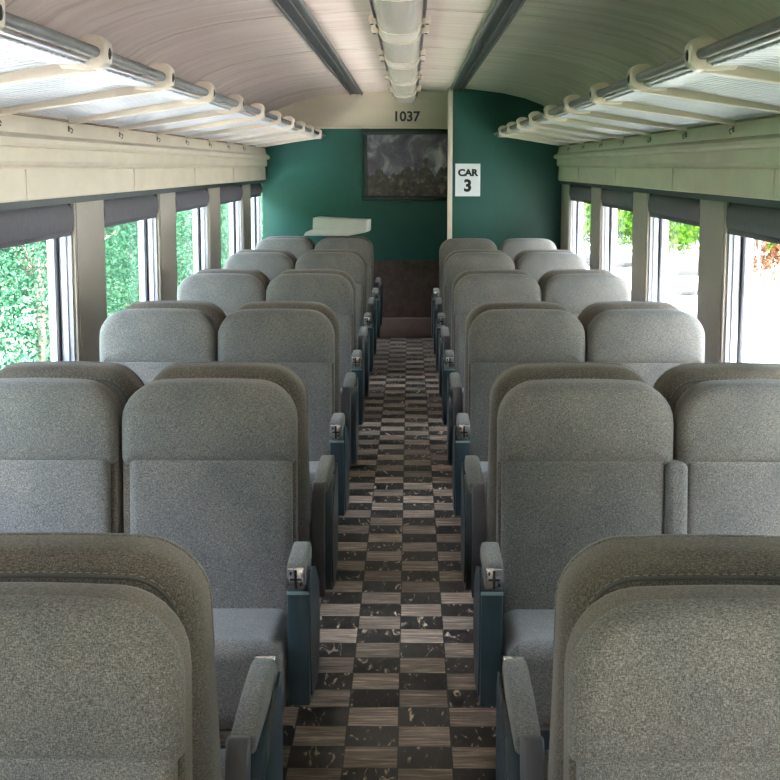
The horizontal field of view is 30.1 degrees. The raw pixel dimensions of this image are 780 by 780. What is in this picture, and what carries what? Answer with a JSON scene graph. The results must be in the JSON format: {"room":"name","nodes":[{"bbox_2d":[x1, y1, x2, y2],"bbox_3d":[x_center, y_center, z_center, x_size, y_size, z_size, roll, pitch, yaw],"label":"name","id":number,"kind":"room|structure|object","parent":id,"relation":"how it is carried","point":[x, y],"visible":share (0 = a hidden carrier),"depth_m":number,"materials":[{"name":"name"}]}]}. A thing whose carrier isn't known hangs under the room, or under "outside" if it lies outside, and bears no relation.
{"room":"train carriage","nodes":[
{"label":"train carriage","id":0,"kind":"room"},
{"bbox_2d":[46,185,243,360],"bbox_3d":[-1.406,-0.221,4.728,0.120,0.760,16.435,0,9,1],"label":"window frames","id":1,"kind":"object","parent":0,"point":[74,240],"visible":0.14,"depth_m":6.74,"materials":[{"name":"grey paint"}]},
{"bbox_2d":[75,200,106,361],"bbox_3d":[-1.321,-0.472,6.432,0.006,0.738,0.540,0,9,1],"label":"pier","id":2,"kind":"object","parent":1,"relation":"attached to","point":[89,215],"visible":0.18,"depth_m":6.40,"materials":[{"name":"grey paint"}]},
{"bbox_2d":[0,180,263,210],"bbox_3d":[-1.339,-0.727,5.609,0.048,0.027,16.670,0,9,1],"label":"header strip","id":3,"kind":"object","parent":1,"relation":"attached to","point":[77,199],"visible":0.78,"depth_m":6.57,"materials":[{"name":"beige paint"}]},
{"bbox_2d":[159,192,176,300],"bbox_3d":[-1.292,-0.786,8.472,0.006,0.738,0.540,0,9,1],"label":"pier","id":4,"kind":"object","parent":1,"relation":"attached to","point":[167,205],"visible":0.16,"depth_m":8.44,"materials":[{"name":"grey paint"}]},
{"bbox_2d":[209,187,220,268],"bbox_3d":[-1.264,-1.100,10.513,0.006,0.738,0.540,0,9,1],"label":"pier","id":5,"kind":"object","parent":1,"relation":"attached to","point":[214,193],"visible":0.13,"depth_m":10.48,"materials":[{"name":"grey paint"}]},
{"bbox_2d":[262,129,447,259],"bbox_3d":[0.166,-1.710,13.931,2.772,2.385,0.120,0,9,1],"label":"wall","id":6,"kind":"structure","parent":0,"point":[306,180],"depth_m":13.87,"materials":[{"name":"teal paint"}]},
{"bbox_2d":[377,317,431,337],"bbox_3d":[-0.328,-0.603,13.966,1.785,0.185,0.160,0,9,1],"label":"baseboard","id":7,"kind":"structure","parent":6,"relation":"attached to","point":[391,327],"depth_m":13.88,"materials":[{"name":"brown wood"}]},
{"bbox_2d":[362,130,447,200],"bbox_3d":[0.168,-2.135,13.780,0.860,0.670,0.045,0,9,1],"label":"framed picture","id":8,"kind":"object","parent":6,"relation":"attached to","point":[398,165],"visible":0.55,"depth_m":13.78},
{"bbox_2d":[373,260,438,316],"bbox_3d":[-0.327,-0.968,13.976,1.785,0.565,0.030,0,9,1],"label":"panel","id":9,"kind":"object","parent":6,"relation":"attached to","point":[408,285],"depth_m":13.95,"materials":[{"name":"brown wood"}]},
{"bbox_2d":[219,338,495,779],"bbox_3d":[0.052,0.774,5.820,2.770,0.060,16.670,0,9,1],"label":"floor","id":10,"kind":"structure","parent":0,"point":[395,697],"depth_m":5.22,"materials":[{"name":"tile"}]},
{"bbox_2d":[0,582,192,779],"bbox_3d":[-0.764,0.826,1.839,1.097,1.049,0.638,0,9,1],"label":"seat","id":11,"kind":"object","parent":10,"relation":"on","point":[96,679],"visible":1,"depth_m":1.92,"materials":[{"name":"fabric"}]},
{"bbox_2d":[0,758,177,779],"bbox_3d":[-0.507,0.737,1.986,0.440,0.525,0.121,0,9,1],"label":"cushion","id":12,"kind":"object","parent":11,"relation":"on","point":[10,768],"depth_m":1.93,"materials":[{"name":"fabric"}]},
{"bbox_2d":[0,532,282,779],"bbox_3d":[-0.768,0.709,2.596,1.097,1.049,0.672,0,9,1],"label":"seat","id":13,"kind":"object","parent":10,"relation":"on","point":[159,566],"visible":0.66,"depth_m":2.28,"materials":[{"name":"fabric"}]},
{"bbox_2d":[0,378,319,730],"bbox_3d":[-0.740,0.524,3.801,1.097,1.049,0.638,0,9,1],"label":"seat","id":14,"kind":"object","parent":10,"relation":"on","point":[208,467],"visible":0.69,"depth_m":3.90,"materials":[{"name":"fabric"}]},
{"bbox_2d":[0,460,110,532],"bbox_3d":[-0.978,0.434,3.955,0.440,0.525,0.121,0,9,1],"label":"cushion","id":15,"kind":"object","parent":14,"relation":"on","point":[36,495],"depth_m":3.90,"materials":[{"name":"fabric"}]},
{"bbox_2d":[130,460,292,611],"bbox_3d":[-0.484,0.435,3.948,0.440,0.525,0.121,0,9,1],"label":"cushion","id":16,"kind":"object","parent":14,"relation":"on","point":[235,517],"depth_m":3.90,"materials":[{"name":"fabric"}]},
{"bbox_2d":[213,608,287,728],"bbox_3d":[-0.492,0.711,3.774,0.466,0.279,0.535,0,9,1],"label":"seat cushion","id":17,"kind":"object","parent":14,"relation":"on","point":[241,634],"depth_m":3.53,"materials":[{"name":"fabric"}]},
{"bbox_2d":[0,361,337,597],"bbox_3d":[-0.729,0.399,4.612,1.097,1.049,0.672,0,9,1],"label":"seat","id":18,"kind":"object","parent":10,"relation":"on","point":[318,526],"visible":0.2,"depth_m":4.29,"materials":[{"name":"fabric"}]},
{"bbox_2d":[99,308,349,515],"bbox_3d":[-0.715,0.222,5.762,1.097,1.049,0.638,0,9,1],"label":"seat","id":19,"kind":"object","parent":10,"relation":"on","point":[146,341],"visible":0.37,"depth_m":5.85,"materials":[{"name":"fabric"}]},
{"bbox_2d":[112,362,180,384],"bbox_3d":[-0.951,0.133,5.918,0.440,0.525,0.121,0,9,1],"label":"cushion","id":20,"kind":"object","parent":19,"relation":"on","point":[147,371],"depth_m":5.87,"materials":[{"name":"fabric"}]},
{"bbox_2d":[270,362,331,460],"bbox_3d":[-0.457,0.134,5.909,0.440,0.525,0.121,0,9,1],"label":"cushion","id":21,"kind":"object","parent":19,"relation":"on","point":[316,377],"depth_m":5.86,"materials":[{"name":"fabric"}]},
{"bbox_2d":[126,300,358,466],"bbox_3d":[-0.702,0.097,6.574,1.097,1.049,0.672,0,9,1],"label":"seat","id":22,"kind":"object","parent":10,"relation":"on","point":[350,393],"visible":0.09,"depth_m":6.26,"materials":[{"name":"fabric"}]},
{"bbox_2d":[177,273,364,424],"bbox_3d":[-0.687,-0.080,7.724,1.097,1.049,0.638,0,9,1],"label":"seat","id":23,"kind":"object","parent":10,"relation":"on","point":[228,291],"visible":0.31,"depth_m":7.81,"materials":[{"name":"fabric"}]},
{"bbox_2d":[336,313,350,387],"bbox_3d":[-0.430,-0.168,7.872,0.440,0.525,0.121,0,9,1],"label":"cushion","id":24,"kind":"object","parent":23,"relation":"on","point":[344,318],"depth_m":7.83,"materials":[{"name":"fabric"}]},
{"bbox_2d":[195,269,369,397],"bbox_3d":[-0.676,-0.204,8.536,1.097,1.049,0.672,0,9,1],"label":"seat","id":25,"kind":"object","parent":10,"relation":"on","point":[363,343],"visible":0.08,"depth_m":8.22,"materials":[{"name":"fabric"}]},
{"bbox_2d":[224,252,373,371],"bbox_3d":[-0.659,-0.381,9.686,1.097,1.049,0.638,0,9,1],"label":"seat","id":26,"kind":"object","parent":10,"relation":"on","point":[271,264],"visible":0.23,"depth_m":9.77,"materials":[{"name":"fabric"}]},
{"bbox_2d":[237,249,376,354],"bbox_3d":[-0.650,-0.506,10.498,1.097,1.049,0.672,0,9,0],"label":"seat","id":27,"kind":"object","parent":10,"relation":"on","point":[370,307],"visible":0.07,"depth_m":10.19,"materials":[{"name":"fabric"}]},
{"bbox_2d":[255,238,379,336],"bbox_3d":[-0.631,-0.683,11.648,1.097,1.049,0.638,0,9,0],"label":"seat","id":28,"kind":"object","parent":10,"relation":"on","point":[298,247],"visible":0.27,"depth_m":11.73,"materials":[{"name":"fabric"}]},
{"bbox_2d":[265,236,382,325],"bbox_3d":[-0.620,-0.808,12.459,1.097,1.049,0.672,0,9,1],"label":"seat","id":29,"kind":"object","parent":10,"relation":"on","point":[377,284],"visible":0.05,"depth_m":12.17,"materials":[{"name":"fabric"}]},
{"bbox_2d":[304,216,370,235],"bbox_3d":[-0.436,-1.371,12.125,0.524,0.148,0.350,1,9,6],"label":"box","id":30,"kind":"object","parent":29,"relation":"on","point":[322,226],"visible":1,"depth_m":11.98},
{"bbox_2d":[431,238,556,337],"bbox_3d":[0.883,-0.680,11.627,1.097,1.049,0.638,0,9,1],"label":"seat","id":31,"kind":"object","parent":10,"relation":"on","point":[511,247],"visible":0.23,"depth_m":11.71,"materials":[{"name":"fabric"}]},
{"bbox_2d":[433,249,572,354],"bbox_3d":[0.866,-0.503,10.477,1.097,1.049,0.672,0,9,1],"label":"seat","id":32,"kind":"object","parent":10,"relation":"on","point":[439,307],"visible":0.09,"depth_m":10.17,"materials":[{"name":"fabric"}]},
{"bbox_2d":[435,252,586,371],"bbox_3d":[0.855,-0.378,9.665,1.097,1.049,0.638,0,9,1],"label":"seat","id":33,"kind":"object","parent":10,"relation":"on","point":[535,265],"visible":0.21,"depth_m":9.75,"materials":[{"name":"fabric"}]},
{"bbox_2d":[439,269,613,397],"bbox_3d":[0.840,-0.201,8.515,1.097,1.049,0.672,0,9,1],"label":"seat","id":34,"kind":"object","parent":10,"relation":"on","point":[444,341],"visible":0.09,"depth_m":8.20,"materials":[{"name":"fabric"}]},
{"bbox_2d":[442,274,630,424],"bbox_3d":[0.826,-0.076,7.704,1.097,1.049,0.638,0,9,1],"label":"seat","id":35,"kind":"object","parent":10,"relation":"on","point":[575,292],"visible":0.27,"depth_m":7.79,"materials":[{"name":"fabric"}]},
{"bbox_2d":[455,313,467,387],"bbox_3d":[0.575,-0.166,7.859,0.440,0.525,0.121,0,9,1],"label":"cushion","id":36,"kind":"object","parent":35,"relation":"on","point":[460,318],"depth_m":7.82,"materials":[{"name":"fabric"}]},
{"bbox_2d":[447,301,679,465],"bbox_3d":[0.813,0.101,6.554,1.097,1.049,0.672,0,9,1],"label":"seat","id":37,"kind":"object","parent":10,"relation":"on","point":[455,391],"visible":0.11,"depth_m":6.22,"materials":[{"name":"fabric"}]},
{"bbox_2d":[452,309,704,515],"bbox_3d":[0.799,0.225,5.742,1.097,1.049,0.638,0,9,1],"label":"seat","id":38,"kind":"object","parent":10,"relation":"on","point":[651,342],"visible":0.38,"depth_m":5.83,"materials":[{"name":"fabric"}]},
{"bbox_2d":[470,362,520,461],"bbox_3d":[0.548,0.136,5.898,0.440,0.525,0.121,0,9,1],"label":"cushion","id":39,"kind":"object","parent":38,"relation":"on","point":[482,374],"depth_m":5.86,"materials":[{"name":"fabric"}]},
{"bbox_2d":[618,363,685,387],"bbox_3d":[1.042,0.137,5.888,0.440,0.525,0.121,0,9,1],"label":"cushion","id":40,"kind":"object","parent":38,"relation":"on","point":[649,372],"depth_m":5.84,"materials":[{"name":"fabric"}]},
{"bbox_2d":[461,362,779,597],"bbox_3d":[0.785,0.402,4.592,1.097,1.049,0.672,0,9,1],"label":"seat","id":41,"kind":"object","parent":10,"relation":"on","point":[478,526],"visible":0.17,"depth_m":4.26,"materials":[{"name":"fabric"}]},
{"bbox_2d":[473,379,779,749],"bbox_3d":[0.772,0.527,3.780,1.097,1.049,0.638,0,9,1],"label":"seat","id":42,"kind":"object","parent":10,"relation":"on","point":[581,463],"visible":0.66,"depth_m":3.88,"materials":[{"name":"fabric"}]},
{"bbox_2d":[502,609,554,729],"bbox_3d":[0.523,0.713,3.762,0.466,0.279,0.535,0,9,1],"label":"seat cushion","id":43,"kind":"object","parent":42,"relation":"on","point":[527,633],"depth_m":3.52,"materials":[{"name":"fabric"}]},
{"bbox_2d":[501,461,664,613],"bbox_3d":[0.521,0.437,3.936,0.440,0.525,0.121,0,9,1],"label":"cushion","id":44,"kind":"object","parent":42,"relation":"on","point":[551,511],"depth_m":3.89,"materials":[{"name":"fabric"}]},
{"bbox_2d":[687,462,779,535],"bbox_3d":[1.015,0.439,3.927,0.440,0.525,0.121,0,9,1],"label":"cushion","id":45,"kind":"object","parent":42,"relation":"on","point":[743,498],"depth_m":3.88,"materials":[{"name":"fabric"}]},
{"bbox_2d":[496,534,779,779],"bbox_3d":[0.754,0.712,2.576,1.097,1.049,0.672,0,9,1],"label":"seat","id":46,"kind":"object","parent":10,"relation":"on","point":[607,565],"visible":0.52,"depth_m":2.25,"materials":[{"name":"fabric"}]},
{"bbox_2d":[563,585,779,779],"bbox_3d":[0.723,0.829,1.819,1.097,1.049,0.638,0,9,1],"label":"seat","id":47,"kind":"object","parent":10,"relation":"on","point":[670,682],"visible":1,"depth_m":1.91,"materials":[{"name":"fabric"}]},
{"bbox_2d":[576,761,779,779],"bbox_3d":[0.470,0.739,1.973,0.440,0.525,0.121,0,9,1],"label":"cushion","id":48,"kind":"object","parent":47,"relation":"on","point":[585,770],"depth_m":1.92,"materials":[{"name":"fabric"}]},
{"bbox_2d":[277,91,447,126],"bbox_3d":[-0.328,-2.659,13.706,1.785,0.380,0.070,0,9,1],"label":"wall header","id":49,"kind":"structure","parent":0,"point":[369,109],"depth_m":13.67,"materials":[{"name":"beige paint"}]},
{"bbox_2d":[272,0,362,94],"bbox_3d":[-0.429,-1.537,5.436,0.096,0.030,16.600,0,9,1],"label":"trim","id":50,"kind":"structure","parent":49,"relation":"attached to","point":[285,4],"depth_m":7.74,"materials":[{"name":"grey metal"}]},
{"bbox_2d":[0,0,779,113],"bbox_3d":[0.053,-1.441,5.555,3.070,0.500,16.820,0,9,1],"label":"ceiling","id":51,"kind":"structure","parent":0,"point":[129,26],"depth_m":7.09,"materials":[{"name":"paint"}]},
{"bbox_2d":[369,0,426,25],"bbox_3d":[0.030,-1.510,5.553,0.276,0.139,1.825,0,9,1],"label":"ceiling light","id":52,"kind":"object","parent":51,"relation":"attached to","point":[388,8],"visible":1,"depth_m":6.04,"materials":[{"name":"white plastic"}]},
{"bbox_2d":[369,10,430,56],"bbox_3d":[0.055,-1.787,7.351,0.276,0.139,1.825,0,9,1],"label":"ceiling light","id":53,"kind":"object","parent":51,"relation":"attached to","point":[399,34],"visible":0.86,"depth_m":6.58,"materials":[{"name":"white plastic"}]},
{"bbox_2d":[378,44,425,75],"bbox_3d":[0.080,-2.063,9.150,0.276,0.139,1.825,0,9,1],"label":"ceiling light","id":54,"kind":"object","parent":51,"relation":"attached to","point":[401,61],"visible":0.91,"depth_m":8.26,"materials":[{"name":"white plastic"}]},
{"bbox_2d":[452,89,561,249],"bbox_3d":[1.053,-1.617,13.463,0.986,2.343,0.830,0,9,1],"label":"wall partition","id":55,"kind":"structure","parent":0,"point":[521,190],"depth_m":13.00,"materials":[{"name":"teal paint"}]},
{"bbox_2d":[447,88,452,239],"bbox_3d":[0.538,-1.548,13.080,0.042,2.324,0.062,0,9,1],"label":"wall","id":56,"kind":"structure","parent":55,"relation":"attached to","point":[450,93],"depth_m":12.97,"materials":[{"name":"beige paint"}]},
{"bbox_2d":[450,0,525,90],"bbox_3d":[0.491,-1.538,5.423,0.096,0.030,16.600,0,9,1],"label":"trim","id":57,"kind":"structure","parent":56,"relation":"attached to","point":[503,5],"depth_m":7.71,"materials":[{"name":"grey metal"}]},
{"bbox_2d":[455,164,479,195],"bbox_3d":[0.697,-1.883,13.002,0.224,0.290,0.007,0,9,1],"label":"paper sign","id":58,"kind":"object","parent":55,"relation":"attached to","point":[467,176],"visible":1,"depth_m":13.00,"materials":[{"name":"white paper"}]},
{"bbox_2d":[560,184,752,362],"bbox_3d":[1.492,-0.310,5.307,0.120,0.760,17.315,0,9,1],"label":"window frames","id":59,"kind":"object","parent":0,"point":[725,251],"visible":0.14,"depth_m":8.29,"materials":[{"name":"grey paint"}]},
{"bbox_2d":[590,187,600,268],"bbox_3d":[1.504,-1.120,10.644,0.006,0.738,0.510,0,9,1],"label":"pier","id":60,"kind":"object","parent":59,"relation":"attached to","point":[595,192],"visible":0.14,"depth_m":10.59,"materials":[{"name":"grey paint"}]},
{"bbox_2d":[631,192,647,300],"bbox_3d":[1.476,-0.806,8.603,0.006,0.738,0.510,0,9,1],"label":"pier","id":61,"kind":"object","parent":59,"relation":"attached to","point":[639,226],"visible":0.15,"depth_m":8.56,"materials":[{"name":"grey paint"}]},
{"bbox_2d":[560,181,779,207],"bbox_3d":[1.443,-0.721,5.571,0.048,0.027,16.670,0,9,1],"label":"header strip","id":62,"kind":"object","parent":59,"relation":"attached to","point":[730,199],"visible":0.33,"depth_m":6.89,"materials":[{"name":"beige paint"}]},
{"bbox_2d":[697,200,724,362],"bbox_3d":[1.448,-0.492,6.562,0.006,0.738,0.510,0,9,1],"label":"pier","id":63,"kind":"object","parent":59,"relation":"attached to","point":[712,213],"visible":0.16,"depth_m":6.51,"materials":[{"name":"grey paint"}]},
{"bbox_3d":[-1.393,-0.271,5.679,0.120,2.050,16.670,0,9,1],"label":"wall","id":64,"kind":"structure","parent":0,"visible":0},
{"bbox_2d":[0,204,73,249],"bbox_3d":[-1.353,-0.620,5.365,0.040,0.162,1.441,0,9,1],"label":"window blind","id":65,"kind":"object","parent":64,"relation":"attached to","point":[18,227],"visible":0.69,"depth_m":5.46,"materials":[{"name":"grey fabric"}]},
{"bbox_2d":[47,230,75,360],"bbox_3d":[-1.395,-0.326,5.410,0.093,0.760,1.465,0,9,1],"label":"window","id":66,"kind":"structure","parent":64,"relation":"in","point":[59,250],"depth_m":6.10,"materials":[{"name":"metal"}]},
{"bbox_2d":[104,194,158,227],"bbox_3d":[-1.324,-0.935,7.405,0.040,0.158,1.441,0,9,1],"label":"window blind","id":67,"kind":"object","parent":64,"relation":"attached to","point":[118,211],"visible":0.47,"depth_m":7.30,"materials":[{"name":"grey fabric"}]},
{"bbox_2d":[0,114,269,202],"bbox_3d":[-1.295,-0.909,5.580,0.076,0.340,16.670,0,9,1],"label":"panelling","id":68,"kind":"object","parent":64,"relation":"attached to","point":[90,160],"visible":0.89,"depth_m":6.45,"materials":[{"name":"beige paint"}]},
{"bbox_2d":[139,216,158,300],"bbox_3d":[-1.367,-0.640,7.451,0.093,0.760,1.465,0,9,1],"label":"window","id":69,"kind":"structure","parent":64,"relation":"in","point":[148,257],"depth_m":8.14,"materials":[{"name":"metal"}]},
{"bbox_2d":[0,0,325,147],"bbox_3d":[-1.015,-1.105,5.521,0.636,0.169,16.580,0,9,1],"label":"luggage rack","id":70,"kind":"object","parent":64,"relation":"attached to","point":[76,86],"visible":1,"depth_m":4.76,"materials":[{"name":"metal"}]},
{"bbox_2d":[0,36,84,73],"bbox_3d":[-1.052,-0.739,3.273,0.524,0.094,0.955,0,9,1],"label":"shelf","id":71,"kind":"object","parent":70,"relation":"attached to","point":[18,57],"depth_m":3.55,"materials":[{"name":"metal"}]},
{"bbox_2d":[0,69,153,108],"bbox_3d":[-1.039,-0.893,4.276,0.524,0.094,0.955,0,9,1],"label":"shelf","id":72,"kind":"object","parent":70,"relation":"attached to","point":[96,85],"depth_m":4.53,"materials":[{"name":"metal"}]},
{"bbox_2d":[23,90,198,119],"bbox_3d":[-1.025,-1.048,5.279,0.524,0.094,0.955,0,9,1],"label":"shelf","id":73,"kind":"object","parent":70,"relation":"attached to","point":[161,100],"depth_m":5.53,"materials":[{"name":"metal"}]},
{"bbox_2d":[89,103,229,126],"bbox_3d":[-1.011,-1.202,6.282,0.524,0.094,0.955,0,9,1],"label":"shelf","id":74,"kind":"object","parent":70,"relation":"attached to","point":[206,110],"depth_m":6.60,"materials":[{"name":"metal"}]},
{"bbox_2d":[137,113,252,131],"bbox_3d":[-0.997,-1.356,7.285,0.524,0.094,0.955,0,9,1],"label":"shelf","id":75,"kind":"object","parent":70,"relation":"attached to","point":[235,118],"depth_m":7.66,"materials":[{"name":"metal"}]},
{"bbox_2d":[171,120,270,135],"bbox_3d":[-0.983,-1.510,8.288,0.524,0.094,0.955,0,9,1],"label":"shelf","id":76,"kind":"object","parent":70,"relation":"attached to","point":[256,124],"depth_m":8.73,"materials":[{"name":"metal"}]},
{"bbox_2d":[197,125,285,138],"bbox_3d":[-0.970,-1.665,9.291,0.524,0.094,0.955,0,9,1],"label":"shelf","id":77,"kind":"object","parent":70,"relation":"attached to","point":[276,128],"depth_m":9.76,"materials":[{"name":"metal"}]},
{"bbox_2d":[219,129,296,141],"bbox_3d":[-0.956,-1.819,10.295,0.524,0.094,0.955,0,9,1],"label":"shelf","id":78,"kind":"object","parent":70,"relation":"attached to","point":[291,131],"depth_m":10.76,"materials":[{"name":"metal"}]},
{"bbox_2d":[240,133,306,143],"bbox_3d":[-0.942,-1.973,11.298,0.524,0.094,0.955,0,9,1],"label":"shelf","id":79,"kind":"object","parent":70,"relation":"attached to","point":[293,136],"depth_m":11.77,"materials":[{"name":"metal"}]},
{"bbox_2d":[255,136,314,145],"bbox_3d":[-0.928,-2.127,12.301,0.524,0.094,0.955,0,9,1],"label":"shelf","id":80,"kind":"object","parent":70,"relation":"attached to","point":[308,137],"depth_m":12.77,"materials":[{"name":"metal"}]},
{"bbox_2d":[175,189,208,211],"bbox_3d":[-1.296,-1.252,9.445,0.040,0.152,1.441,0,9,1],"label":"window blind","id":81,"kind":"object","parent":64,"relation":"attached to","point":[193,199],"visible":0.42,"depth_m":9.38,"materials":[{"name":"grey fabric"}]},
{"bbox_2d":[193,207,208,273],"bbox_3d":[-1.339,-0.954,9.492,0.093,0.760,1.465,0,9,1],"label":"window","id":82,"kind":"structure","parent":64,"relation":"in","point":[200,217],"depth_m":10.17,"materials":[{"name":"metal"}]},
{"bbox_2d":[230,201,241,255],"bbox_3d":[-1.311,-1.268,11.533,0.093,0.760,1.465,0,9,1],"label":"window","id":83,"kind":"structure","parent":64,"relation":"in","point":[235,207],"depth_m":12.21,"materials":[{"name":"metal"}]},
{"bbox_3d":[1.497,-0.265,5.640,0.120,2.050,16.670,0,9,1],"label":"wall","id":84,"kind":"structure","parent":0,"visible":0},
{"bbox_2d":[570,200,581,256],"bbox_3d":[1.578,-1.288,11.662,0.093,0.760,1.495,0,9,1],"label":"window","id":85,"kind":"structure","parent":84,"relation":"in","point":[576,207],"depth_m":12.36,"materials":[{"name":"metal"}]},
{"bbox_2d":[601,206,616,274],"bbox_3d":[1.550,-0.974,9.621,0.093,0.760,1.495,0,9,1],"label":"window","id":86,"kind":"structure","parent":84,"relation":"in","point":[608,214],"depth_m":10.32,"materials":[{"name":"metal"}]},
{"bbox_2d":[601,188,632,211],"bbox_3d":[1.508,-1.272,9.576,0.040,0.152,1.471,0,9,1],"label":"window blind","id":87,"kind":"object","parent":84,"relation":"attached to","point":[617,199],"visible":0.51,"depth_m":9.50,"materials":[{"name":"grey fabric"}]},
{"bbox_2d":[494,16,779,146],"bbox_3d":[1.113,-1.041,5.106,0.636,0.169,15.800,0,9,1],"label":"luggage rack","id":88,"kind":"object","parent":84,"relation":"attached to","point":[720,88],"visible":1,"depth_m":5.22,"materials":[{"name":"metal"}]},
{"bbox_2d":[506,133,573,143],"bbox_3d":[1.207,-1.998,11.459,0.524,0.094,0.970,0,9,1],"label":"shelf","id":89,"kind":"object","parent":88,"relation":"attached to","point":[509,135],"depth_m":11.94,"materials":[{"name":"metal"}]},
{"bbox_2d":[515,130,588,141],"bbox_3d":[1.193,-1.841,10.441,0.524,0.094,0.970,0,9,1],"label":"shelf","id":90,"kind":"object","parent":88,"relation":"attached to","point":[518,132],"depth_m":10.92,"materials":[{"name":"metal"}]},
{"bbox_2d":[526,126,608,138],"bbox_3d":[1.179,-1.685,9.423,0.524,0.094,0.970,0,9,1],"label":"shelf","id":91,"kind":"object","parent":88,"relation":"attached to","point":[542,130],"depth_m":9.90,"materials":[{"name":"metal"}]},
{"bbox_2d":[539,120,635,135],"bbox_3d":[1.165,-1.528,8.405,0.524,0.094,0.970,0,9,1],"label":"shelf","id":92,"kind":"object","parent":88,"relation":"attached to","point":[550,124],"depth_m":8.85,"materials":[{"name":"metal"}]},
{"bbox_2d":[555,113,670,131],"bbox_3d":[1.151,-1.372,7.387,0.524,0.094,0.970,0,9,1],"label":"shelf","id":93,"kind":"object","parent":88,"relation":"attached to","point":[567,118],"depth_m":7.77,"materials":[{"name":"metal"}]},
{"bbox_2d":[577,104,714,126],"bbox_3d":[1.136,-1.215,6.369,0.524,0.094,0.970,0,9,1],"label":"shelf","id":94,"kind":"object","parent":88,"relation":"attached to","point":[596,110],"depth_m":6.70,"materials":[{"name":"metal"}]},
{"bbox_2d":[606,91,779,119],"bbox_3d":[1.122,-1.059,5.351,0.524,0.094,0.970,0,9,1],"label":"shelf","id":95,"kind":"object","parent":88,"relation":"attached to","point":[639,101],"depth_m":5.59,"materials":[{"name":"metal"}]},
{"bbox_2d":[648,71,779,105],"bbox_3d":[1.108,-0.902,4.333,0.524,0.094,0.970,0,9,1],"label":"shelf","id":96,"kind":"object","parent":88,"relation":"attached to","point":[700,86],"depth_m":4.60,"materials":[{"name":"metal"}]},
{"bbox_2d":[711,41,779,71],"bbox_3d":[1.094,-0.746,3.316,0.524,0.094,0.970,0,9,1],"label":"shelf","id":97,"kind":"object","parent":88,"relation":"attached to","point":[766,58],"depth_m":3.61,"materials":[{"name":"metal"}]},
{"bbox_2d":[648,217,667,301],"bbox_3d":[1.522,-0.660,7.580,0.093,0.760,1.495,0,9,1],"label":"window","id":98,"kind":"structure","parent":84,"relation":"in","point":[658,227],"depth_m":8.28,"materials":[{"name":"metal"}]},
{"bbox_2d":[554,117,779,200],"bbox_3d":[1.393,-0.841,5.138,0.076,0.340,15.850,0,9,1],"label":"panelling","id":99,"kind":"object","parent":84,"relation":"attached to","point":[711,160],"visible":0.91,"depth_m":6.79,"materials":[{"name":"beige paint"}]},
{"bbox_2d":[648,194,699,226],"bbox_3d":[1.480,-0.956,7.535,0.040,0.158,1.471,0,9,1],"label":"window blind","id":100,"kind":"object","parent":84,"relation":"attached to","point":[671,208],"visible":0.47,"depth_m":7.43,"materials":[{"name":"grey fabric"}]},
{"bbox_2d":[724,234,752,362],"bbox_3d":[1.494,-0.346,5.539,0.093,0.760,1.495,0,9,1],"label":"window","id":101,"kind":"structure","parent":84,"relation":"in","point":[739,264],"depth_m":6.25,"materials":[{"name":"metal"}]},
{"bbox_2d":[726,203,779,244],"bbox_3d":[1.452,-0.640,5.495,0.040,0.162,1.471,0,9,1],"label":"window blind","id":102,"kind":"object","parent":84,"relation":"attached to","point":[761,223],"visible":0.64,"depth_m":5.73,"materials":[{"name":"grey fabric"}]},
{"label":"outside","id":103,"kind":"structure","parent":0,"visible":0},
{"bbox_2d":[582,206,779,363],"bbox_3d":[32.342,-3.078,39.555,56.400,0.100,200.000,0,9,1],"label":"ground","id":104,"kind":"structure","parent":103,"point":[764,343],"depth_m":31.15,"materials":[{"name":"white"}]},
{"bbox_2d":[617,209,698,254],"bbox_3d":[8.630,-5.382,46.610,3.627,3.084,3.518,-3,9,-16],"label":"bush","id":105,"kind":"object","parent":104,"relation":"on","point":[677,236],"visible":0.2,"depth_m":46.12,"materials":[{"name":"green plant"}]},
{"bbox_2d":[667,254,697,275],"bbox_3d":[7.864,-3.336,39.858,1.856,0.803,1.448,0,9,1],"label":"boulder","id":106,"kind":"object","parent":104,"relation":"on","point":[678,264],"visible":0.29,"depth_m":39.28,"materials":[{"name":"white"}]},
{"bbox_2d":[752,239,779,287],"bbox_3d":[8.967,-3.562,35.214,2.318,2.175,2.327,5,10,28],"label":"shrub","id":107,"kind":"object","parent":104,"relation":"on","point":[759,247],"visible":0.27,"depth_m":35.28,"materials":[{"name":"orange plant"}]},
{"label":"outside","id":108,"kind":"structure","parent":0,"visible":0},
{"bbox_2d":[0,225,251,369],"bbox_3d":[-31.552,-3.211,40.415,55.800,0.101,200.000,0,9,1],"label":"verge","id":109,"kind":"structure","parent":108,"point":[10,354],"depth_m":24.97,"materials":[{"name":"white"}]},
{"bbox_2d":[0,245,46,365],"bbox_3d":[-5.784,-1.160,16.053,4.099,4.810,4.107,-2,9,-14],"label":"shrub","id":110,"kind":"object","parent":109,"relation":"on","point":[5,281],"visible":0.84,"depth_m":16.20,"materials":[{"name":"green plant"}]},
{"bbox_2d":[0,210,191,368],"bbox_3d":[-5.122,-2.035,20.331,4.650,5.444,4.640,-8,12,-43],"label":"foliage","id":111,"kind":"object","parent":109,"relation":"on","point":[35,273],"visible":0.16,"depth_m":20.09,"materials":[{"name":"green plant"}]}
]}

